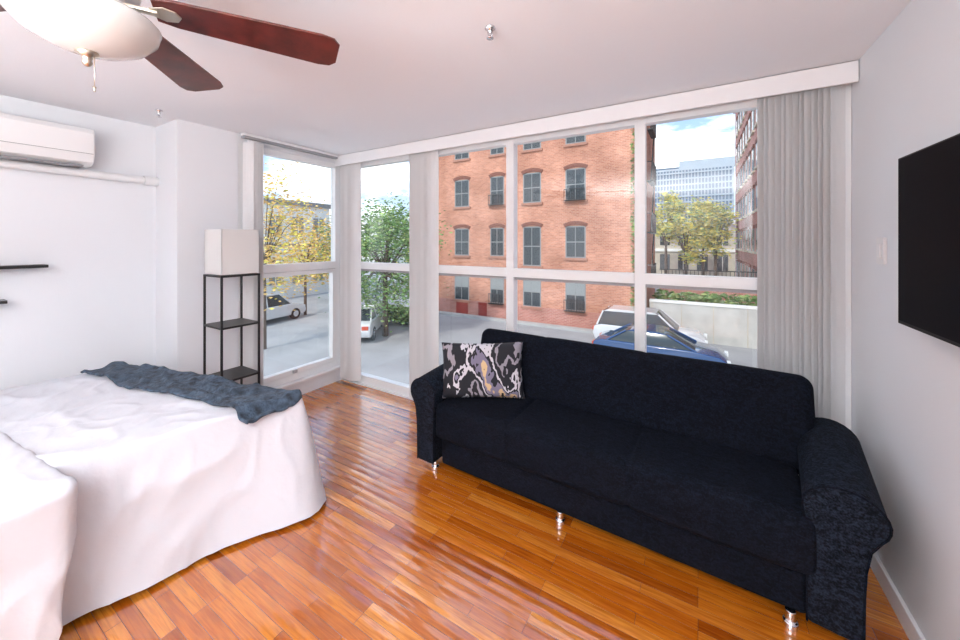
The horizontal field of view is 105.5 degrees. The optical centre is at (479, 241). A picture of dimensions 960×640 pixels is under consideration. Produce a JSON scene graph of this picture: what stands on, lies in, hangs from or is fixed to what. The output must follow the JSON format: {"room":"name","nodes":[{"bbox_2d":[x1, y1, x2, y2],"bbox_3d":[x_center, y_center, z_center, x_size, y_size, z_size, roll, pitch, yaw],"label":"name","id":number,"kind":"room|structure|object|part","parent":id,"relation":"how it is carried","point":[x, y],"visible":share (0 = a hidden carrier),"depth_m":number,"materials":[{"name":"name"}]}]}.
{"room":"studio apartment","nodes":[
{"label":"studio apartment","id":0,"kind":"room"},
{"bbox_2d":[0,95,155,389],"bbox_3d":[-3.989,0.300,0.996,0.150,2.500,4.820,0,0,31],"label":"wall","id":1,"kind":"structure","parent":0,"point":[93,307],"depth_m":2.65,"materials":[{"name":"white paint"}]},
{"bbox_2d":[0,299,7,303],"bbox_3d":[-3.280,0.380,1.930,0.110,0.020,0.950,0,0,31],"label":"wall shelf","id":2,"kind":"object","parent":1,"relation":"attached to","point":[2,301],"visible":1,"depth_m":2.30,"materials":[{"name":"black wood"}]},
{"bbox_2d":[0,264,48,268],"bbox_3d":[-3.133,0.162,2.174,0.110,0.020,0.720,0,0,31],"label":"wall shelf","id":3,"kind":"object","parent":1,"relation":"attached to","point":[33,265],"visible":1,"depth_m":2.36,"materials":[{"name":"black wood"}]},
{"bbox_2d":[0,113,158,185],"bbox_3d":[-2.915,-0.629,2.440,0.213,0.341,1.240,0,0,31],"label":"air conditioner","id":4,"kind":"object","parent":1,"relation":"attached to","point":[29,144],"visible":1,"depth_m":2.42,"materials":[{"name":"white plastic"}]},
{"bbox_2d":[238,133,340,394],"bbox_3d":[-1.858,0.300,3.734,0.120,2.500,1.195,0,0,31],"label":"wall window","id":5,"kind":"structure","parent":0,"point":[318,382],"depth_m":3.78,"materials":[{"name":"white paint"}]},
{"bbox_2d":[243,139,263,385],"bbox_3d":[-2.014,0.235,3.243,0.068,2.270,0.146,0,0,31],"label":"vertical blind","id":6,"kind":"object","parent":5,"relation":"attached to","point":[253,153],"visible":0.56,"depth_m":3.22,"materials":[{"name":"white fabric"}]},
{"bbox_2d":[341,378,412,399],"bbox_3d":[0.259,0.300,3.095,4.170,2.500,0.120,0,0,31],"label":"wall","id":7,"kind":"structure","parent":0,"point":[355,382],"depth_m":3.81,"materials":[{"name":"white paint"}]},
{"bbox_2d":[238,143,339,388],"bbox_3d":[-1.859,0.268,3.664,0.150,2.275,1.075,0,0,31],"label":"frame","id":8,"kind":"object","parent":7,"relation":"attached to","point":[290,377],"visible":0.62,"depth_m":3.81,"materials":[{"name":"silver metal"}]},
{"bbox_2d":[340,162,360,380],"bbox_3d":[-1.414,0.300,3.990,0.263,2.400,0.071,0,0,31],"label":"vertical blind","id":9,"kind":"object","parent":7,"relation":"attached to","point":[350,174],"visible":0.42,"depth_m":3.95,"materials":[{"name":"white fabric"}]},
{"bbox_2d":[409,150,438,397],"bbox_3d":[-0.533,0.300,3.464,0.307,2.400,0.069,0,0,31],"label":"vertical blind","id":10,"kind":"object","parent":7,"relation":"attached to","point":[424,166],"visible":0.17,"depth_m":3.44,"materials":[{"name":"white fabric"}]},
{"bbox_2d":[339,83,850,429],"bbox_3d":[0.207,0.341,3.108,4.268,2.419,0.150,0,0,31],"label":"frame","id":11,"kind":"object","parent":7,"relation":"attached to","point":[641,280],"visible":0.39,"depth_m":2.55,"materials":[{"name":"silver metal"}]},
{"bbox_2d":[335,60,858,166],"bbox_3d":[0.202,-0.890,2.998,4.162,0.110,0.085,0,0,31],"label":"blind valance","id":12,"kind":"object","parent":7,"relation":"attached to","point":[848,72],"visible":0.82,"depth_m":2.43,"materials":[{"name":"white"}]},
{"bbox_2d":[757,84,844,474],"bbox_3d":[1.808,0.300,2.065,0.390,2.400,0.060,0,0,31],"label":"vertical blind","id":13,"kind":"object","parent":7,"relation":"attached to","point":[801,134],"visible":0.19,"depth_m":2.04,"materials":[{"name":"white fabric"}]},
{"bbox_2d":[0,0,910,155],"bbox_3d":[-1.566,-1.050,0.440,4.880,0.200,6.650,0,0,31],"label":"ceiling","id":14,"kind":"structure","parent":0,"point":[404,71],"depth_m":1.91,"materials":[{"name":"white paint"}]},
{"bbox_2d":[155,109,162,117],"bbox_3d":[-2.310,-0.925,2.626,0.048,0.050,0.048,0,0,31],"label":"sprinkler","id":15,"kind":"object","parent":14,"relation":"attached to","point":[159,111],"visible":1,"depth_m":2.62,"materials":[{"name":"silver metal"}]},
{"bbox_2d":[0,0,339,91],"bbox_3d":[-1.111,-0.688,0.998,1.292,0.525,1.276,0,0,31],"label":"ceiling fan","id":16,"kind":"object","parent":14,"relation":"hanging from","point":[107,30],"depth_m":1.10,"materials":[{"name":"brown wood"}]},
{"bbox_2d":[241,133,337,158],"bbox_3d":[-1.815,-0.926,3.577,0.055,0.042,0.960,0,0,31],"label":"blind headrail","id":17,"kind":"object","parent":14,"relation":"attached to","point":[252,137],"visible":1,"depth_m":3.49,"materials":[{"name":"grey"}]},
{"bbox_2d":[485,24,494,40],"bbox_3d":[0.045,-0.925,1.616,0.048,0.050,0.048,0,0,31],"label":"sprinkler","id":18,"kind":"object","parent":14,"relation":"attached to","point":[489,28],"visible":1,"depth_m":1.61,"materials":[{"name":"silver metal"}]},
{"bbox_2d":[59,380,908,639],"bbox_3d":[-1.579,1.675,0.419,4.880,0.250,6.600,0,0,31],"label":"floor","id":19,"kind":"structure","parent":0,"point":[398,547],"depth_m":1.70,"materials":[{"name":"brown wood"}]},
{"bbox_2d":[0,361,326,639],"bbox_3d":[-2.304,1.199,1.598,1.904,0.702,2.557,0,0,31],"label":"bed","id":20,"kind":"object","parent":19,"relation":"on","point":[116,478],"visible":1,"depth_m":1.72,"materials":[{"name":"white fabric"}]},
{"bbox_2d":[80,361,301,423],"bbox_3d":[-1.876,0.896,2.287,1.698,0.096,0.309,0,0,21],"label":"throw blanket","id":21,"kind":"object","parent":20,"relation":"on","point":[161,394],"depth_m":2.10,"materials":[{"name":"blue fabric"}]},
{"bbox_2d":[156,119,237,382],"bbox_3d":[-2.465,0.300,3.147,0.560,2.500,0.435,0,0,31],"label":"wall column","id":22,"kind":"structure","parent":19,"relation":"on","point":[197,164],"depth_m":2.94,"materials":[{"name":"white paint"}]},
{"bbox_2d":[203,229,259,383],"bbox_3d":[-1.949,0.728,2.870,0.280,1.645,0.280,0,0,31],"label":"floor lamp","id":23,"kind":"object","parent":19,"relation":"on","point":[228,253],"visible":0.62,"depth_m":2.81,"materials":[{"name":"white fabric"}]},
{"bbox_3d":[-1.949,0.075,2.870,0.268,0.340,0.268,0,0,31],"label":"lamp shade","id":24,"kind":"part","parent":23,"relation":"part of","materials":[{"name":"white fabric"}]},
{"bbox_2d":[411,328,892,639],"bbox_3d":[0.692,1.114,2.180,2.371,0.872,0.697,0,0,33],"label":"sofa","id":25,"kind":"object","parent":19,"relation":"on","point":[695,463],"visible":0.95,"depth_m":1.84,"materials":[{"name":"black fabric"}]},
{"bbox_3d":[-0.226,1.182,2.740,0.213,0.607,0.620,0,0,33],"label":"arm","id":26,"kind":"part","parent":25,"relation":"part of","materials":[{"name":"fabric"}]},
{"bbox_3d":[-0.305,1.516,2.499,0.052,0.067,0.052,0,0,33],"label":"leg","id":27,"kind":"part","parent":25,"relation":"part of","materials":[{"name":"silver metal"}]},
{"bbox_2d":[442,342,524,398],"bbox_3d":[0.015,0.890,2.540,0.589,0.376,0.175,0,0,4],"label":"throw pillow","id":28,"kind":"object","parent":25,"relation":"on","point":[488,369],"visible":0.99,"depth_m":2.49,"materials":[{"name":"fabric"}]},
{"bbox_3d":[0.443,1.516,2.016,0.052,0.067,0.052,0,0,33],"label":"leg","id":29,"kind":"part","parent":25,"relation":"part of","materials":[{"name":"silver metal"}]},
{"bbox_3d":[0.635,1.190,2.124,1.895,0.250,0.540,0,0,33],"label":"seat","id":30,"kind":"part","parent":25,"relation":"part of","materials":[{"name":"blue fabric"}]},
{"bbox_3d":[0.835,0.914,2.347,1.970,0.473,0.261,0,0,33],"label":"backrest","id":31,"kind":"part","parent":25,"relation":"part of","materials":[{"name":"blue fabric"}]},
{"bbox_3d":[1.254,1.516,1.475,0.052,0.067,0.052,0,0,33],"label":"leg","id":32,"kind":"part","parent":25,"relation":"part of","materials":[{"name":"silver metal"}]},
{"bbox_3d":[1.548,1.182,1.594,0.238,0.607,0.595,0,0,39],"label":"arm","id":33,"kind":"part","parent":25,"relation":"part of","materials":[{"name":"fabric"}]},
{"bbox_2d":[851,0,959,639],"bbox_3d":[0.490,0.300,-0.730,0.150,2.500,6.450,0,0,31],"label":"wall","id":34,"kind":"structure","parent":0,"point":[905,99],"depth_m":1.46,"materials":[{"name":"white paint"}]},
{"bbox_2d":[876,238,886,263],"bbox_3d":[1.817,0.040,1.655,0.018,0.120,0.075,0,0,31],"label":"light switch","id":35,"kind":"object","parent":34,"relation":"attached to","point":[881,243],"visible":1,"depth_m":1.64,"materials":[{"name":"white plastic"}]},
{"bbox_2d":[870,552,925,639],"bbox_3d":[0.389,1.505,-0.739,0.015,0.090,6.330,0,0,31],"label":"baseboard","id":36,"kind":"structure","parent":34,"relation":"attached to","point":[902,612],"depth_m":1.52,"materials":[{"name":"white wood"}]},
{"bbox_2d":[898,133,959,346],"bbox_3d":[1.311,-0.004,0.868,0.080,0.615,1.115,0,0,31],"label":"wall tv","id":37,"kind":"object","parent":34,"relation":"attached to","point":[928,177],"visible":1,"depth_m":1.17,"materials":[{"name":"black"}]},
{"label":"outside","id":38,"kind":"structure","parent":0,"visible":0},
{"bbox_2d":[439,311,592,333],"bbox_3d":[2.603,4.690,21.130,12.600,0.120,0.450,0,0,31],"label":"sidewalk","id":39,"kind":"structure","parent":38,"point":[585,330],"depth_m":20.99,"materials":[{"name":"grey concrete"}]},
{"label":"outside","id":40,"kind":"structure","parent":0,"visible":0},
{"bbox_2d":[264,271,756,383],"bbox_3d":[67.483,4.850,112.980,320.000,0.200,256.800,0,0,31],"label":"street","id":41,"kind":"structure","parent":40,"point":[291,343],"depth_m":17.78,"materials":[{"name":"grey asphalt"}]},
{"bbox_2d":[266,293,305,319],"bbox_3d":[-12.743,3.901,21.560,1.830,1.691,4.530,0,0,21],"label":"parked car","id":42,"kind":"object","parent":41,"relation":"on","point":[293,310],"visible":0.34,"depth_m":21.71,"materials":[{"name":"white paint"}]},
{"bbox_2d":[264,161,328,349],"bbox_3d":[-9.376,0.559,16.426,5.478,8.382,5.176,0,0,31],"label":"maple tree","id":43,"kind":"object","parent":41,"relation":"on","point":[268,252],"visible":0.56,"depth_m":16.07,"materials":[{"name":"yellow plant"}]},
{"bbox_2d":[264,198,330,297],"bbox_3d":[-23.885,0.600,31.971,14.200,8.300,14.800,0,0,31],"label":"building","id":44,"kind":"structure","parent":41,"relation":"on","point":[327,207],"depth_m":31.87,"materials":[{"name":"paint"}]},
{"bbox_2d":[264,205,330,314],"bbox_3d":[-10.957,1.196,23.679,7.325,7.109,6.784,0,0,0],"label":"maple tree","id":45,"kind":"object","parent":41,"relation":"on","point":[314,235],"visible":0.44,"depth_m":23.34,"materials":[{"name":"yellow plant"}]},
{"bbox_2d":[298,210,368,287],"bbox_3d":[-11.625,0.970,30.224,6.781,7.560,6.657,0,0,-12],"label":"street tree","id":46,"kind":"object","parent":41,"relation":"on","point":[321,229],"visible":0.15,"depth_m":29.89,"materials":[{"name":"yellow plant"}]},
{"bbox_2d":[330,216,408,263],"bbox_3d":[-25.044,0.150,76.053,29.000,9.200,15.100,0,0,31],"label":"building","id":47,"kind":"structure","parent":41,"relation":"on","point":[363,222],"depth_m":64.50,"materials":[{"name":"beige paint"}]},
{"bbox_2d":[361,305,381,339],"bbox_3d":[-6.107,4.016,18.999,1.830,1.461,4.530,0,0,-4],"label":"parked car","id":48,"kind":"object","parent":41,"relation":"on","point":[369,326],"visible":0.38,"depth_m":17.60,"materials":[{"name":"white paint"}]},
{"bbox_2d":[318,192,452,336],"bbox_3d":[-4.758,0.967,18.582,6.801,7.566,7.026,0,0,-1],"label":"street tree","id":49,"kind":"object","parent":41,"relation":"on","point":[381,227],"visible":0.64,"depth_m":17.93,"materials":[{"name":"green plant"}]},
{"bbox_2d":[364,303,408,325],"bbox_3d":[-4.997,4.199,21.375,4.764,1.044,1.080,0,0,31],"label":"hedge","id":50,"kind":"object","parent":41,"relation":"on","point":[397,316],"visible":0.25,"depth_m":20.93,"materials":[{"name":"green plant"}]},
{"bbox_2d":[439,126,654,328],"bbox_3d":[3.555,-3.350,23.211,13.700,16.200,4.500,0,0,31],"label":"wall","id":51,"kind":"structure","parent":41,"relation":"on","point":[607,212],"depth_m":20.59,"materials":[{"name":"brick"}]},
{"bbox_2d":[453,135,587,315],"bbox_3d":[1.975,-2.877,21.784,8.810,15.255,0.410,0,0,31],"label":"windows","id":52,"kind":"structure","parent":51,"relation":"in","point":[575,179],"depth_m":21.31,"materials":[{"name":"grey glass"}]},
{"bbox_2d":[629,129,634,304],"bbox_3d":[7.879,-0.934,18.252,0.808,10.091,0.361,0,0,31],"label":"climbing ivy","id":53,"kind":"object","parent":51,"relation":"attached to","point":[632,219],"visible":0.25,"depth_m":18.36,"materials":[{"name":"green plant"}]},
{"bbox_2d":[647,125,656,272],"bbox_3d":[9.017,-4.851,19.133,0.260,14.039,1.900,0,0,31],"label":"fire escape","id":54,"kind":"object","parent":51,"relation":"attached to","point":[652,130],"visible":0.52,"depth_m":19.05,"materials":[{"name":"black metal"}]},
{"bbox_2d":[593,305,707,343],"bbox_3d":[7.578,3.901,16.440,4.530,1.691,1.830,0,0,31],"label":"parked car","id":55,"kind":"object","parent":41,"relation":"on","point":[613,317],"visible":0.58,"depth_m":16.30,"materials":[{"name":"white paint"}]},
{"bbox_2d":[592,323,730,363],"bbox_3d":[6.760,4.016,13.900,4.530,1.461,1.830,0,0,31],"label":"parked car","id":56,"kind":"object","parent":41,"relation":"on","point":[661,339],"visible":0.65,"depth_m":13.33,"materials":[{"name":"blue paint"}]},
{"bbox_2d":[655,189,690,273],"bbox_3d":[17.663,-0.130,34.169,4.186,9.760,4.067,0,0,31],"label":"autumn tree","id":57,"kind":"object","parent":41,"relation":"on","point":[669,207],"visible":0.7,"depth_m":34.15,"materials":[{"name":"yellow plant"}]},
{"bbox_2d":[659,206,714,274],"bbox_3d":[18.063,0.836,31.624,4.972,7.829,3.988,0,0,-29],"label":"autumn tree","id":58,"kind":"object","parent":41,"relation":"on","point":[690,245],"visible":0.99,"depth_m":31.23,"materials":[{"name":"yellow plant"}]},
{"bbox_2d":[655,156,734,220],"bbox_3d":[78.516,-12.350,136.326,27.000,34.200,15.400,0,0,31],"label":"tower","id":59,"kind":"structure","parent":41,"relation":"on","point":[713,178],"depth_m":128.69,"materials":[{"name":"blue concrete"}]},
{"bbox_2d":[655,219,734,276],"bbox_3d":[22.177,1.200,41.907,11.500,7.100,3.300,0,0,31],"label":"building","id":60,"kind":"structure","parent":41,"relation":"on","point":[725,263],"depth_m":39.61,"materials":[{"name":"beige paint"}]},
{"bbox_2d":[649,299,756,348],"bbox_3d":[11.036,3.825,17.112,5.600,1.850,0.400,0,0,31],"label":"wall","id":61,"kind":"structure","parent":41,"relation":"on","point":[723,324],"depth_m":16.94,"materials":[{"name":"beige paint"}]},
{"bbox_2d":[652,289,756,305],"bbox_3d":[11.802,3.653,18.472,5.658,2.182,1.813,0,0,31],"label":"hedge","id":62,"kind":"object","parent":41,"relation":"on","point":[716,298],"visible":0.13,"depth_m":18.38,"materials":[{"name":"green plant"}]},
{"bbox_2d":[659,269,756,304],"bbox_3d":[13.190,3.180,20.718,5.400,3.140,0.300,0,0,31],"label":"wall","id":63,"kind":"structure","parent":41,"relation":"on","point":[742,272],"depth_m":20.77,"materials":[{"name":"red brick"}]},
{"bbox_2d":[685,195,733,274],"bbox_3d":[20.645,0.171,33.256,4.132,9.158,4.540,0,0,31],"label":"autumn tree","id":64,"kind":"object","parent":41,"relation":"on","point":[707,204],"visible":0.39,"depth_m":32.83,"materials":[{"name":"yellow plant"}]},
{"bbox_2d":[693,203,742,275],"bbox_3d":[20.711,0.691,32.082,3.947,8.119,4.729,0,0,31],"label":"autumn tree","id":65,"kind":"object","parent":41,"relation":"on","point":[713,245],"visible":0.82,"depth_m":31.57,"materials":[{"name":"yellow plant"}]},
{"bbox_2d":[733,110,756,277],"bbox_3d":[24.480,-5.150,22.069,12.600,19.800,37.000,0,0,31],"label":"building","id":66,"kind":"structure","parent":41,"relation":"on","point":[746,121],"depth_m":31.21,"materials":[{"name":"brown brick"}]}
]}

